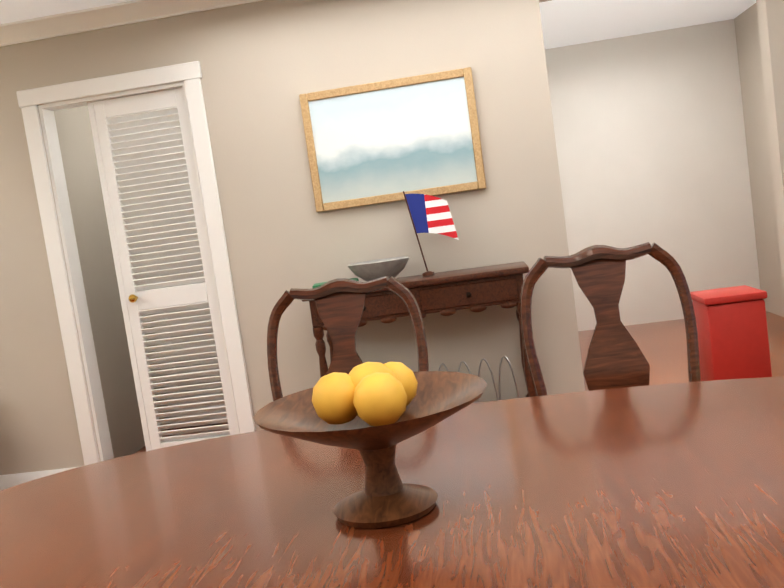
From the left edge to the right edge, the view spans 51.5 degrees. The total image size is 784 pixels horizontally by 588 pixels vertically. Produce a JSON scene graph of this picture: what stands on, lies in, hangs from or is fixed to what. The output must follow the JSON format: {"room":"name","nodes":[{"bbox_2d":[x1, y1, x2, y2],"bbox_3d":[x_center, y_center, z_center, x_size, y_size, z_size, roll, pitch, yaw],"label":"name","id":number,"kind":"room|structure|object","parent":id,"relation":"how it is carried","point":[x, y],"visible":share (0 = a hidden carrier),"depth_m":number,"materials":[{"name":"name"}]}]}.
{"room":"dining room","nodes":[
{"label":"dining room","id":0,"kind":"room"},
{"bbox_2d":[54,106,170,457],"bbox_3d":[-1.627,-0.384,6.347,0.100,2.440,3.880,-7,5,7],"label":"wall","id":1,"kind":"structure","parent":0,"point":[83,184],"depth_m":4.81,"materials":[{"name":"paint"}]},
{"bbox_2d":[134,197,222,423],"bbox_3d":[-1.104,-0.372,5.422,1.150,2.440,0.100,-7,5,7],"label":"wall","id":2,"kind":"structure","parent":0,"point":[180,348],"depth_m":5.49,"materials":[{"name":"beige paint"}]},
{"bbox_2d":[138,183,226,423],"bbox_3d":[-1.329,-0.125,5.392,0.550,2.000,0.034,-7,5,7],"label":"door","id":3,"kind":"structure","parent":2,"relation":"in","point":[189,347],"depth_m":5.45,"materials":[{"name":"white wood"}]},
{"bbox_2d":[0,0,755,48],"bbox_3d":[-2.225,-1.359,3.845,9.770,0.100,9.150,-7,5,7],"label":"ceiling","id":4,"kind":"structure","parent":0,"point":[568,22],"depth_m":5.98,"materials":[{"name":"white paint"}]},
{"bbox_2d":[0,0,783,474],"bbox_3d":[-2.014,-0.151,4.391,9.750,2.440,0.120,-7,5,7],"label":"wall","id":5,"kind":"structure","parent":0,"point":[264,64],"depth_m":4.10,"materials":[{"name":"paint"}]},
{"bbox_2d":[0,467,76,490],"bbox_3d":[-2.158,1.049,4.466,1.025,0.100,0.016,-7,5,7],"label":"baseboard","id":6,"kind":"structure","parent":5,"relation":"attached to","point":[9,481],"depth_m":4.43,"materials":[{"name":"white wood"}]},
{"bbox_2d":[0,0,262,46],"bbox_3d":[-2.172,-1.303,4.181,9.480,0.085,0.085,-7,5,7],"label":"crown molding","id":7,"kind":"structure","parent":5,"relation":"attached to","point":[80,21],"depth_m":4.04,"materials":[{"name":"white wood"}]},
{"bbox_2d":[16,61,255,464],"bbox_3d":[-1.308,-0.077,4.311,0.990,2.115,0.141,-7,5,7],"label":"door frame","id":8,"kind":"structure","parent":5,"relation":"attached to","point":[189,74],"depth_m":4.21,"materials":[{"name":"white wood"}]},
{"bbox_2d":[87,87,236,450],"bbox_3d":[-1.191,-0.041,4.274,0.530,2.020,0.109,-7,5,7],"label":"door","id":9,"kind":"structure","parent":5,"relation":"in","point":[142,144],"depth_m":4.29,"materials":[{"name":"white wood"}]},
{"bbox_2d":[299,67,485,211],"bbox_3d":[0.002,-0.758,4.029,0.860,0.590,0.030,-7,5,7],"label":"picture","id":10,"kind":"object","parent":5,"relation":"attached to","point":[392,140],"visible":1,"depth_m":4.02,"materials":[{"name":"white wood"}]},
{"bbox_2d":[134,311,783,453],"bbox_3d":[-1.876,1.147,4.075,9.770,0.100,9.150,-7,5,7],"label":"floor","id":11,"kind":"structure","parent":0,"point":[662,345],"depth_m":5.80,"materials":[{"name":"brown wood"}]},
{"bbox_2d":[302,261,535,396],"bbox_3d":[0.176,0.367,3.939,1.060,0.900,0.363,-7,5,7],"label":"console table","id":12,"kind":"object","parent":11,"relation":"on","point":[476,289],"visible":0.44,"depth_m":3.74,"materials":[{"name":"brown wood"}]},
{"bbox_2d":[312,278,358,287],"bbox_3d":[-0.272,-0.045,3.950,0.220,0.030,0.160,-8,5,-1],"label":"books","id":13,"kind":"object","parent":12,"relation":"on","point":[315,285],"visible":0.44,"depth_m":3.92,"materials":[{"name":"green paper"}]},
{"bbox_2d":[347,256,409,280],"bbox_3d":[-0.060,-0.110,3.921,0.308,0.105,0.224,-7,5,7],"label":"bowl","id":14,"kind":"object","parent":12,"relation":"on","point":[394,267],"visible":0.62,"depth_m":3.85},
{"bbox_2d":[403,191,458,275],"bbox_3d":[0.195,-0.304,3.914,0.240,0.419,0.084,-7,5,7],"label":"flag","id":15,"kind":"object","parent":12,"relation":"on","point":[429,214],"visible":1,"depth_m":3.93,"materials":[{"name":"multicoloured fabric"}]},
{"bbox_2d":[438,356,519,402],"bbox_3d":[0.358,0.448,3.935,0.520,0.256,0.020,-7,5,7],"label":"wine rack","id":16,"kind":"object","parent":12,"relation":"on","point":[478,400],"visible":0.4,"depth_m":3.91,"materials":[{"name":"silver metal"}]},
{"bbox_2d":[690,285,771,380],"bbox_3d":[1.846,0.262,4.421,0.320,0.560,0.340,-7,5,7],"label":"bin","id":17,"kind":"object","parent":11,"relation":"on","point":[732,332],"visible":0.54,"depth_m":4.26,"materials":[{"name":"red plastic"}]},
{"bbox_3d":[0.378,1.059,1.004,3.230,0.012,3.080,-7,5,7],"label":"rug","id":18,"kind":"object","parent":11,"relation":"on","visible":0},
{"bbox_2d":[267,276,428,400],"bbox_3d":[-0.107,0.498,2.066,0.550,1.044,0.585,-7,5,7],"label":"dining chair","id":19,"kind":"object","parent":18,"relation":"on","point":[340,302],"visible":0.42,"depth_m":2.25,"materials":[{"name":"brown wood"}]},
{"bbox_2d":[0,376,783,587],"bbox_3d":[0.194,0.680,1.266,2.100,0.758,1.200,-7,5,7],"label":"dining table","id":20,"kind":"object","parent":18,"relation":"on","point":[676,485],"visible":0.96,"depth_m":1.24,"materials":[{"name":"red wood"}]},
{"bbox_2d":[253,362,486,527],"bbox_3d":[-0.024,0.215,1.220,0.350,0.224,0.350,-7,5,7],"label":"bowl","id":21,"kind":"object","parent":20,"relation":"on","point":[374,413],"visible":1,"depth_m":1.20,"materials":[{"name":"brown wood"}]},
{"bbox_2d":[520,242,700,395],"bbox_3d":[0.597,0.410,1.960,0.550,1.044,0.585,-7,5,5],"label":"dining chair","id":22,"kind":"object","parent":18,"relation":"on","point":[615,358],"visible":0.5,"depth_m":2.13,"materials":[{"name":"brown wood"}]},
{"bbox_2d":[545,19,759,330],"bbox_3d":[1.976,-0.946,6.999,2.080,2.440,0.100,-7,5,7],"label":"wall","id":23,"kind":"structure","parent":0,"point":[650,137],"depth_m":6.90,"materials":[{"name":"beige paint"}]},
{"bbox_2d":[734,3,783,316],"bbox_3d":[2.627,-0.658,2.887,0.120,2.440,8.150,-7,5,7],"label":"wall","id":24,"kind":"structure","parent":0,"point":[757,142],"depth_m":6.53,"materials":[{"name":"paint"}]}
]}

